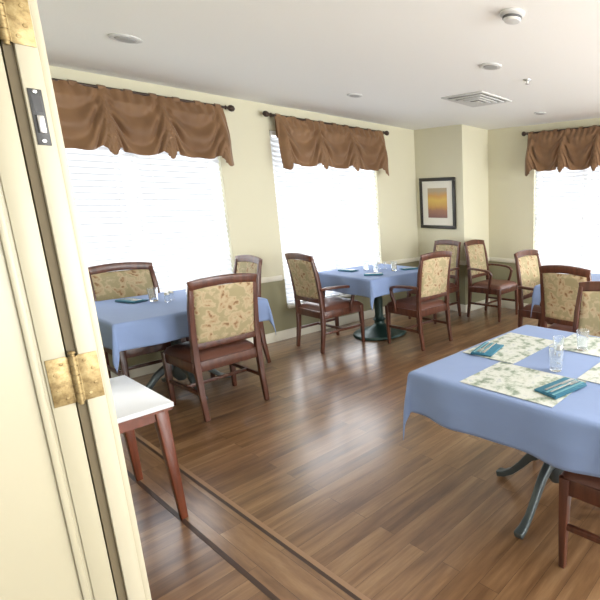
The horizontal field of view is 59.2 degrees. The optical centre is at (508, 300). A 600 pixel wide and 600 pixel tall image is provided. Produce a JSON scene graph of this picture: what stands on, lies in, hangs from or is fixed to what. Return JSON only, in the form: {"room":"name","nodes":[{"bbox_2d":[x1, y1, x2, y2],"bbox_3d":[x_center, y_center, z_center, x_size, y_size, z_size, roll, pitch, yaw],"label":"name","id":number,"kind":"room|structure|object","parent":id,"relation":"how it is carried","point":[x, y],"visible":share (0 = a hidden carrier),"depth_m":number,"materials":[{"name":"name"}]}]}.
{"room":"care facility","nodes":[
{"label":"care facility","id":0,"kind":"room"},
{"bbox_2d":[49,66,418,368],"bbox_3d":[-2.739,-0.775,4.880,0.160,2.535,4.740,8,14,33],"label":"wall","id":1,"kind":"structure","parent":0,"point":[248,186],"depth_m":4.92,"materials":[{"name":"paint"}]},
{"bbox_2d":[52,78,234,165],"bbox_3d":[-3.109,-1.460,3.812,0.234,0.583,1.684,8,14,33],"label":"window valance","id":2,"kind":"object","parent":1,"relation":"attached to","point":[91,117],"visible":0.84,"depth_m":3.81,"materials":[{"name":"brown fabric"}]},
{"bbox_2d":[65,145,232,292],"bbox_3d":[-3.236,-0.637,4.050,0.026,1.787,1.406,8,14,33],"label":"blind slats","id":3,"kind":"object","parent":1,"relation":"attached to","point":[69,150],"depth_m":4.12,"materials":[{"name":"white plastic"}]},
{"bbox_2d":[81,150,231,270],"bbox_3d":[-3.288,-0.669,4.079,0.070,1.900,1.430,8,14,33],"label":"frame","id":4,"kind":"object","parent":1,"relation":"attached to","point":[130,157],"visible":0.16,"depth_m":4.07,"materials":[{"name":"white plastic"}]},
{"bbox_2d":[111,152,220,289],"bbox_3d":[-3.236,-0.661,4.045,0.047,1.890,1.410,8,14,33],"label":"blind rails","id":5,"kind":"object","parent":1,"relation":"attached to","point":[111,152],"visible":0.11,"depth_m":4.11,"materials":[{"name":"white plastic"}]},
{"bbox_2d":[110,306,384,377],"bbox_3d":[-2.622,0.407,5.150,0.015,0.110,4.580,8,14,33],"label":"baseboard","id":6,"kind":"structure","parent":1,"relation":"attached to","point":[288,333],"depth_m":5.25,"materials":[{"name":"beige"}]},
{"bbox_2d":[287,294,350,307],"bbox_3d":[-2.173,-0.054,5.827,0.150,0.030,1.400,8,14,33],"label":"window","id":7,"kind":"structure","parent":1,"relation":"in","point":[344,295],"depth_m":5.75,"materials":[{"name":"beige"}]},
{"bbox_2d":[269,130,373,304],"bbox_3d":[-2.154,-0.995,5.614,0.047,1.890,1.380,8,14,33],"label":"blind rails","id":8,"kind":"object","parent":1,"relation":"attached to","point":[272,133],"visible":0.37,"depth_m":5.55,"materials":[{"name":"white plastic"}]},
{"bbox_2d":[270,136,378,298],"bbox_3d":[-2.207,-1.003,5.649,0.070,1.900,1.400,8,14,33],"label":"frame","id":9,"kind":"object","parent":1,"relation":"attached to","point":[329,174],"visible":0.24,"depth_m":5.61,"materials":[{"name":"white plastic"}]},
{"bbox_2d":[270,138,379,302],"bbox_3d":[-2.154,-0.971,5.619,0.026,1.787,1.376,8,14,33],"label":"blind slats","id":10,"kind":"object","parent":1,"relation":"attached to","point":[346,231],"depth_m":5.54,"materials":[{"name":"white plastic"}]},
{"bbox_2d":[262,111,388,175],"bbox_3d":[-2.018,-1.796,5.393,0.234,0.583,1.664,8,14,33],"label":"window valance","id":11,"kind":"object","parent":1,"relation":"attached to","point":[306,142],"visible":1,"depth_m":5.25,"materials":[{"name":"brown fabric"}]},
{"bbox_2d":[261,257,418,282],"bbox_3d":[-2.619,-0.233,5.011,0.022,0.060,4.580,8,14,33],"label":"trim","id":12,"kind":"structure","parent":1,"relation":"attached to","point":[399,261],"depth_m":5.12,"materials":[{"name":"beige"}]},
{"bbox_2d":[37,0,599,129],"bbox_3d":[0.519,-1.448,1.714,8.870,0.100,7.460,8,14,33],"label":"ceiling","id":13,"kind":"structure","parent":0,"point":[402,56],"depth_m":3.15,"materials":[{"name":"white paint"}]},
{"bbox_2d":[108,33,142,43],"bbox_3d":[-2.399,-1.636,2.872,0.170,0.015,0.170,8,14,33],"label":"recessed light","id":14,"kind":"object","parent":13,"relation":"in","point":[124,38],"visible":1,"depth_m":2.85,"materials":[{"name":"grey"}]},
{"bbox_2d":[347,93,361,97],"bbox_3d":[-1.476,-1.958,4.386,0.140,0.015,0.140,8,14,33],"label":"recessed light","id":15,"kind":"object","parent":13,"relation":"in","point":[354,95],"visible":1,"depth_m":4.36,"materials":[{"name":"grey"}]},
{"bbox_2d":[441,91,511,106],"bbox_3d":[-0.317,-1.985,4.556,0.500,0.034,0.500,8,14,33],"label":"ceiling air vent","id":16,"kind":"object","parent":13,"relation":"attached to","point":[479,98],"depth_m":4.48,"materials":[{"name":"white metal"}]},
{"bbox_2d":[479,63,501,69],"bbox_3d":[-0.138,-1.761,3.457,0.170,0.015,0.170,8,14,33],"label":"recessed light","id":17,"kind":"object","parent":13,"relation":"in","point":[487,66],"visible":1,"depth_m":3.43,"materials":[{"name":"grey plastic"}]},
{"bbox_2d":[500,8,524,24],"bbox_3d":[0.017,-1.539,2.497,0.136,0.048,0.136,8,14,33],"label":"smoke detector","id":18,"kind":"object","parent":13,"relation":"attached to","point":[511,16],"visible":1,"depth_m":2.46,"materials":[{"name":"grey plastic"}]},
{"bbox_2d":[534,112,545,114],"bbox_3d":[0.354,-2.143,5.256,0.140,0.015,0.140,8,14,33],"label":"recessed light","id":19,"kind":"object","parent":13,"relation":"in","point":[536,113],"visible":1,"depth_m":5.23,"materials":[{"name":"grey"}]},
{"bbox_2d":[120,306,599,599],"bbox_3d":[0.519,1.119,2.260,8.870,0.081,7.460,8,14,33],"label":"floor","id":20,"kind":"structure","parent":0,"point":[325,462],"depth_m":2.47,"materials":[{"name":"brown wood"}]},
{"bbox_2d":[88,262,188,378],"bbox_3d":[-3.059,0.218,3.820,0.593,1.036,0.504,8,14,33],"label":"dining chair","id":21,"kind":"object","parent":20,"relation":"on","point":[106,285],"visible":0.28,"depth_m":3.82,"materials":[{"name":"beige fabric"}]},
{"bbox_2d":[109,375,187,519],"bbox_3d":[-1.948,0.774,2.223,0.620,0.613,0.410,8,14,33],"label":"side table","id":22,"kind":"object","parent":20,"relation":"on","point":[136,405],"visible":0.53,"depth_m":2.19,"materials":[{"name":"white laminate"}]},
{"bbox_2d":[95,289,275,399],"bbox_3d":[-2.696,0.375,3.726,1.083,0.756,1.084,8,14,33],"label":"dining table","id":23,"kind":"object","parent":20,"relation":"on","point":[123,326],"visible":0.43,"depth_m":3.25,"materials":[{"name":"blue fabric"}]},
{"bbox_2d":[115,298,148,302],"bbox_3d":[-2.990,-0.006,3.639,0.200,0.017,0.120,4,13,16],"label":"napkin","id":24,"kind":"object","parent":23,"relation":"on","point":[125,300],"visible":1,"depth_m":3.60,"materials":[{"name":"blue fabric"}]},
{"bbox_2d":[147,287,157,301],"bbox_3d":[-2.818,-0.050,3.634,0.068,0.105,0.068,8,14,33],"label":"drinking glass","id":25,"kind":"object","parent":23,"relation":"on","point":[152,291],"visible":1,"depth_m":3.62,"materials":[{"name":"white"}]},
{"bbox_2d":[164,292,170,301],"bbox_3d":[-2.691,-0.031,3.612,0.040,0.079,0.040,8,14,33],"label":"salt shaker","id":26,"kind":"object","parent":23,"relation":"on","point":[166,294],"visible":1,"depth_m":3.60,"materials":[{"name":"clear glass"}]},
{"bbox_2d":[168,290,174,299],"bbox_3d":[-2.713,-0.046,3.686,0.040,0.079,0.040,8,14,33],"label":"salt shaker","id":27,"kind":"object","parent":23,"relation":"on","point":[171,294],"visible":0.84,"depth_m":3.67,"materials":[{"name":"clear glass"}]},
{"bbox_2d":[127,470,279,599],"bbox_3d":[-0.142,1.283,1.293,8.550,0.002,0.019,8,14,33],"label":"trim","id":28,"kind":"structure","parent":20,"relation":"in","point":[190,526],"depth_m":2.10,"materials":[{"name":"brown wood"}]},
{"bbox_2d":[161,273,269,421],"bbox_3d":[-2.234,0.291,3.478,0.593,1.036,0.504,8,14,32],"label":"dining chair","id":29,"kind":"object","parent":20,"relation":"on","point":[221,318],"visible":1,"depth_m":3.31,"materials":[{"name":"brown wood"}]},
{"bbox_2d":[163,339,254,361],"bbox_3d":[-2.279,0.343,3.519,0.486,0.055,0.490,8,14,32],"label":"seat cushion","id":30,"kind":"object","parent":29,"relation":"on","point":[180,352],"depth_m":3.39,"materials":[{"name":"brown leather"}]},
{"bbox_2d":[210,255,270,377],"bbox_3d":[-2.660,0.113,4.312,0.584,1.036,0.593,8,14,33],"label":"dining chair","id":31,"kind":"object","parent":20,"relation":"on","point":[253,264],"visible":0.24,"depth_m":4.41,"materials":[{"name":"brown wood"}]},
{"bbox_2d":[136,437,361,599],"bbox_3d":[-0.041,1.252,1.439,8.550,0.002,0.015,8,14,33],"label":"trim","id":32,"kind":"structure","parent":20,"relation":"in","point":[249,520],"depth_m":2.16,"materials":[{"name":"brown wood"}]},
{"bbox_2d":[135,432,370,599],"bbox_3d":[-0.031,1.249,1.454,8.550,0.002,0.020,8,14,33],"label":"trim","id":33,"kind":"structure","parent":20,"relation":"in","point":[328,572],"depth_m":2.17,"materials":[{"name":"brown wood"}]},
{"bbox_2d":[285,253,364,353],"bbox_3d":[-1.982,-0.025,4.962,0.584,1.036,0.593,8,14,33],"label":"dining chair","id":34,"kind":"object","parent":20,"relation":"on","point":[306,284],"visible":0.97,"depth_m":4.78,"materials":[{"name":"brown wood"}]},
{"bbox_2d":[300,297,362,311],"bbox_3d":[-1.952,0.023,5.018,0.490,0.055,0.486,8,14,33],"label":"seat cushion","id":35,"kind":"object","parent":34,"relation":"on","point":[332,304],"depth_m":4.90,"materials":[{"name":"brown leather"}]},
{"bbox_2d":[318,263,417,340],"bbox_3d":[-1.538,0.020,5.405,1.024,0.760,1.026,8,14,33],"label":"dining table","id":36,"kind":"object","parent":20,"relation":"on","point":[373,287],"visible":0.65,"depth_m":5.08,"materials":[{"name":"blue fabric"}]},
{"bbox_2d":[338,269,358,271],"bbox_3d":[-1.845,-0.352,5.266,0.200,0.017,0.120,5,13,22],"label":"napkin","id":37,"kind":"object","parent":36,"relation":"on","point":[345,270],"visible":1,"depth_m":5.22,"materials":[{"name":"blue fabric"}]},
{"bbox_2d":[363,260,368,269],"bbox_3d":[-1.669,-0.416,5.354,0.068,0.105,0.068,8,14,33],"label":"drinking glass","id":38,"kind":"object","parent":36,"relation":"on","point":[365,262],"visible":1,"depth_m":5.33,"materials":[{"name":"white"}]},
{"bbox_2d":[364,273,382,275],"bbox_3d":[-1.472,-0.292,4.985,0.200,0.017,0.120,-4,13,-17],"label":"napkin","id":39,"kind":"object","parent":36,"relation":"on","point":[365,274],"visible":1,"depth_m":4.95,"materials":[{"name":"blue fabric"}]},
{"bbox_2d":[373,264,377,271],"bbox_3d":[-1.504,-0.367,5.176,0.060,0.085,0.060,8,14,33],"label":"drinking glass","id":40,"kind":"object","parent":36,"relation":"on","point":[375,266],"visible":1,"depth_m":5.16,"materials":[{"name":"white"}]},
{"bbox_2d":[391,261,396,270],"bbox_3d":[-1.320,-0.397,5.265,0.068,0.105,0.068,8,14,33],"label":"drinking glass","id":41,"kind":"object","parent":36,"relation":"on","point":[393,263],"visible":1,"depth_m":5.25,"materials":[{"name":"white"}]},
{"bbox_2d":[400,267,417,269],"bbox_3d":[-1.175,-0.384,5.415,0.200,0.017,0.120,-10,16,-39],"label":"napkin","id":42,"kind":"object","parent":36,"relation":"on","point":[408,268],"visible":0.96,"depth_m":5.36,"materials":[{"name":"blue fabric"}]},
{"bbox_2d":[385,251,452,350],"bbox_3d":[-0.975,-0.042,5.041,0.593,1.036,0.584,8,14,33],"label":"dining chair","id":43,"kind":"object","parent":20,"relation":"on","point":[433,275],"visible":1,"depth_m":4.88,"materials":[{"name":"brown wood"}]},
{"bbox_2d":[387,296,444,309],"bbox_3d":[-1.020,0.010,5.083,0.486,0.055,0.490,8,14,33],"label":"seat cushion","id":44,"kind":"object","parent":43,"relation":"on","point":[408,303],"depth_m":4.94,"materials":[{"name":"brown leather"}]},
{"bbox_2d":[407,240,460,323],"bbox_3d":[-0.989,-0.280,6.159,0.584,1.036,0.593,8,14,33],"label":"dining chair","id":45,"kind":"object","parent":20,"relation":"on","point":[454,246],"visible":0.3,"depth_m":6.19,"materials":[{"name":"brown wood"}]},
{"bbox_2d":[464,239,517,321],"bbox_3d":[-0.246,-0.300,6.255,0.593,1.036,0.584,7,14,30],"label":"dining chair","id":46,"kind":"object","parent":20,"relation":"on","point":[476,255],"visible":0.98,"depth_m":6.21,"materials":[{"name":"brown wood"}]},
{"bbox_2d":[472,279,516,289],"bbox_3d":[-0.200,-0.237,6.241,0.486,0.055,0.490,7,14,30],"label":"seat cushion","id":47,"kind":"object","parent":46,"relation":"on","point":[496,284],"depth_m":6.11,"materials":[{"name":"brown leather"}]},
{"bbox_2d":[403,325,599,539],"bbox_3d":[0.252,0.668,2.349,1.106,0.756,1.113,8,14,33],"label":"dining table","id":48,"kind":"object","parent":20,"relation":"on","point":[565,436],"visible":0.73,"depth_m":1.93,"materials":[{"name":"blue fabric"}]},
{"bbox_2d":[463,332,552,363],"bbox_3d":[0.014,0.249,2.497,0.320,0.002,0.450,8,14,33],"label":"placemat","id":49,"kind":"object","parent":48,"relation":"on","point":[517,347],"visible":0.86,"depth_m":2.50,"materials":[{"name":"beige fabric"}]},
{"bbox_2d":[471,342,503,356],"bbox_3d":[-0.113,0.253,2.425,0.114,0.017,0.190,4,13,19],"label":"napkin","id":50,"kind":"object","parent":49,"relation":"on","point":[489,349],"visible":1,"depth_m":2.40,"materials":[{"name":"blue fabric"}]},
{"bbox_2d":[460,362,585,406],"bbox_3d":[0.061,0.354,2.006,0.460,0.002,0.310,8,14,33],"label":"placemat","id":51,"kind":"object","parent":48,"relation":"on","point":[516,381],"visible":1,"depth_m":2.00,"materials":[{"name":"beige fabric"}]},
{"bbox_2d":[534,377,586,398],"bbox_3d":[0.218,0.359,1.924,0.200,0.017,0.120,-11,16,-42],"label":"napkin","id":52,"kind":"object","parent":51,"relation":"on","point":[559,388],"visible":1,"depth_m":1.90,"materials":[{"name":"blue fabric"}]},
{"bbox_2d":[549,346,563,371],"bbox_3d":[0.219,0.271,2.127,0.068,0.105,0.068,8,14,33],"label":"drinking glass","id":53,"kind":"object","parent":48,"relation":"on","point":[555,352],"visible":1,"depth_m":2.10,"materials":[{"name":"white"}]},
{"bbox_2d":[553,335,563,347],"bbox_3d":[0.256,0.229,2.375,0.060,0.085,0.060,8,14,33],"label":"drinking glass","id":54,"kind":"object","parent":48,"relation":"on","point":[557,340],"visible":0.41,"depth_m":2.35,"materials":[{"name":"white"}]},
{"bbox_2d":[549,333,599,356],"bbox_3d":[0.492,0.249,2.495,0.455,0.002,0.310,8,14,33],"label":"placemat","id":55,"kind":"object","parent":48,"relation":"on","point":[570,342],"visible":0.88,"depth_m":2.51,"materials":[{"name":"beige fabric"}]},
{"bbox_2d":[576,329,588,350],"bbox_3d":[0.390,0.207,2.427,0.068,0.105,0.068,8,14,33],"label":"drinking glass","id":56,"kind":"object","parent":55,"relation":"on","point":[582,334],"visible":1,"depth_m":2.40,"materials":[{"name":"white"}]},
{"bbox_2d":[577,363,599,383],"bbox_3d":[0.522,0.336,2.088,0.310,0.002,0.325,8,14,33],"label":"placemat","id":57,"kind":"object","parent":48,"relation":"on","point":[592,375],"visible":1,"depth_m":2.08,"materials":[{"name":"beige fabric"}]},
{"bbox_2d":[514,249,552,327],"bbox_3d":[0.408,-0.011,4.895,0.593,1.036,0.584,8,14,33],"label":"dining chair","id":58,"kind":"object","parent":20,"relation":"on","point":[527,267],"visible":0.41,"depth_m":4.86,"materials":[{"name":"beige fabric"}]},
{"bbox_2d":[523,303,540,312],"bbox_3d":[0.453,0.053,4.878,0.486,0.055,0.490,8,14,33],"label":"seat cushion","id":59,"kind":"object","parent":58,"relation":"on","point":[536,308],"depth_m":4.77,"materials":[{"name":"brown leather"}]},
{"bbox_2d":[539,265,591,331],"bbox_3d":[0.595,0.173,4.029,0.584,1.036,0.593,8,14,33],"label":"dining chair","id":60,"kind":"object","parent":20,"relation":"on","point":[559,291],"visible":0.55,"depth_m":3.79,"materials":[{"name":"beige fabric"}]},
{"bbox_2d":[548,323,572,331],"bbox_3d":[0.625,0.222,4.085,0.490,0.055,0.486,8,14,33],"label":"seat cushion","id":61,"kind":"object","parent":60,"relation":"on","point":[554,326],"depth_m":3.96,"materials":[{"name":"brown leather"}]},
{"bbox_2d":[531,273,599,313],"bbox_3d":[0.950,0.194,4.590,1.086,0.760,1.086,8,14,33],"label":"dining table","id":62,"kind":"object","parent":20,"relation":"on","point":[536,296],"visible":0.1,"depth_m":4.38,"materials":[{"name":"blue fabric"}]},
{"bbox_2d":[558,471,599,568],"bbox_3d":[0.586,0.626,1.900,0.593,1.036,0.504,8,14,33],"label":"dining chair","id":63,"kind":"object","parent":20,"relation":"on","point":[585,488],"visible":0.71,"depth_m":1.87,"materials":[{"name":"brown wood"}]},
{"bbox_2d":[559,471,599,489],"bbox_3d":[0.541,0.678,1.942,0.486,0.055,0.490,8,14,33],"label":"seat cushion","id":64,"kind":"object","parent":63,"relation":"on","point":[586,482],"depth_m":1.84,"materials":[{"name":"brown leather"}]},
{"bbox_2d":[572,281,599,336],"bbox_3d":[0.507,0.435,2.800,0.504,1.036,0.593,8,14,33],"label":"dining chair","id":65,"kind":"object","parent":20,"relation":"on","point":[587,306],"visible":0.27,"depth_m":3.00,"materials":[{"name":"beige fabric"}]},
{"bbox_2d":[414,124,488,304],"bbox_3d":[-0.845,-1.196,6.858,1.040,2.535,0.730,8,14,33],"label":"wall","id":66,"kind":"structure","parent":0,"point":[460,152],"depth_m":6.39,"materials":[{"name":"paint"}]},
{"bbox_2d":[419,177,455,228],"bbox_3d":[-1.008,-1.371,6.464,0.660,0.700,0.030,8,14,33],"label":"framed picture","id":67,"kind":"object","parent":66,"relation":"attached to","point":[437,195],"visible":1,"depth_m":6.45,"materials":[{"name":"black metal"}]},
{"bbox_2d":[427,188,446,217],"bbox_3d":[-1.008,-1.375,6.463,0.360,0.410,0.002,8,14,33],"label":"print","id":68,"kind":"object","parent":67,"relation":"attached to","point":[436,197],"depth_m":6.47},
{"bbox_2d":[419,257,488,264],"bbox_3d":[-0.811,-0.623,6.844,0.880,0.060,0.592,8,14,33],"label":"trim","id":69,"kind":"structure","parent":66,"relation":"attached to","point":[461,262],"depth_m":6.39,"materials":[{"name":"beige wood"}]},
{"bbox_2d":[449,298,526,312],"bbox_3d":[2.358,0.461,4.894,8.535,0.110,0.585,8,14,33],"label":"baseboard","id":70,"kind":"structure","parent":66,"relation":"attached to","point":[452,307],"depth_m":6.74,"materials":[{"name":"beige wood"}]},
{"bbox_2d":[488,118,599,303],"bbox_3d":[2.991,-0.729,4.663,7.830,2.535,0.160,8,14,33],"label":"wall","id":71,"kind":"structure","parent":0,"point":[511,193],"depth_m":6.45,"materials":[{"name":"paint"}]},
{"bbox_2d":[489,257,514,262],"bbox_3d":[1.544,-0.364,5.627,4.418,0.060,0.022,8,14,33],"label":"trim","id":72,"kind":"structure","parent":71,"relation":"attached to","point":[507,260],"depth_m":6.70,"materials":[{"name":"beige wood"}]},
{"bbox_2d":[521,125,599,175],"bbox_3d":[0.866,-1.850,5.646,1.724,0.583,0.234,8,14,33],"label":"window valance","id":73,"kind":"object","parent":71,"relation":"attached to","point":[578,148],"visible":1,"depth_m":5.70,"materials":[{"name":"brown fabric"}]},
{"bbox_2d":[541,171,592,267],"bbox_3d":[0.948,-1.062,5.929,1.420,1.890,0.047,8,14,33],"label":"blind rails","id":74,"kind":"object","parent":71,"relation":"attached to","point":[573,171],"visible":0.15,"depth_m":5.96,"materials":[{"name":"white plastic"}]},
{"bbox_2d":[535,167,599,266],"bbox_3d":[0.984,-1.073,5.981,1.440,1.900,0.070,8,14,33],"label":"frame","id":75,"kind":"object","parent":71,"relation":"attached to","point":[583,180],"visible":0.2,"depth_m":6.01,"materials":[{"name":"white plastic"}]},
{"bbox_2d":[535,165,599,273],"bbox_3d":[0.948,-1.038,5.935,1.416,1.787,0.026,8,14,33],"label":"blind slats","id":76,"kind":"object","parent":71,"relation":"attached to","point":[548,241],"depth_m":6.04,"materials":[{"name":"white plastic"}]},
{"bbox_3d":[-0.409,0.127,0.642,8.870,2.535,0.160,8,14,33],"label":"wall","id":77,"kind":"structure","parent":0,"visible":0},
{"bbox_2d":[0,0,36,47],"bbox_3d":[-1.104,-0.633,0.995,0.016,0.145,0.099,8,14,33],"label":"door hinge","id":78,"kind":"object","parent":77,"relation":"attached to","point":[16,26],"visible":1,"depth_m":1.02,"materials":[{"name":"gold metal"}]},
{"bbox_2d":[27,88,51,145],"bbox_3d":[-1.088,-0.426,1.065,0.010,0.124,0.024,8,14,33],"label":"strike plate","id":79,"kind":"object","parent":77,"relation":"attached to","point":[35,95],"visible":1,"depth_m":1.06,"materials":[{"name":"grey metal"}]},
{"bbox_2d":[0,178,94,599],"bbox_3d":[-1.389,0.306,0.820,0.041,2.090,0.910,8,14,33],"label":"slab","id":80,"kind":"object","parent":77,"relation":"attached to","point":[37,562],"visible":0.4,"depth_m":1.12,"materials":[{"name":"beige paint"}]},
{"bbox_2d":[0,197,90,599],"bbox_3d":[-1.148,0.240,1.128,0.007,2.090,0.014,8,14,33],"label":"bead","id":81,"kind":"object","parent":80,"relation":"attached to","point":[4,235],"visible":1,"depth_m":1.12,"materials":[{"name":"beige paint"}]},
{"bbox_2d":[0,48,116,599],"bbox_3d":[-1.129,0.234,1.158,0.004,2.090,0.044,8,14,33],"label":"door frame","id":82,"kind":"structure","parent":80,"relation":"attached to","point":[13,173],"depth_m":1.12,"materials":[{"name":"beige paint"}]},
{"bbox_2d":[0,40,126,599],"bbox_3d":[-1.131,0.220,1.200,0.036,2.120,0.018,8,14,33],"label":"gasket","id":83,"kind":"object","parent":77,"relation":"attached to","point":[8,53],"visible":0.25,"depth_m":1.13,"materials":[{"name":"brown rubber"}]},
{"bbox_2d":[44,351,104,407],"bbox_3d":[-1.104,0.198,1.171,0.016,0.145,0.099,8,14,33],"label":"door hinge","id":84,"kind":"object","parent":77,"relation":"attached to","point":[72,379],"visible":1,"depth_m":1.17,"materials":[{"name":"gold metal"}]},
{"bbox_2d":[13,0,151,599],"bbox_3d":[-0.117,0.304,0.564,2.620,2.220,0.054,8,14,33],"label":"door frame","id":85,"kind":"structure","parent":77,"relation":"attached to","point":[27,57],"depth_m":1.16,"materials":[{"name":"beige paint"}]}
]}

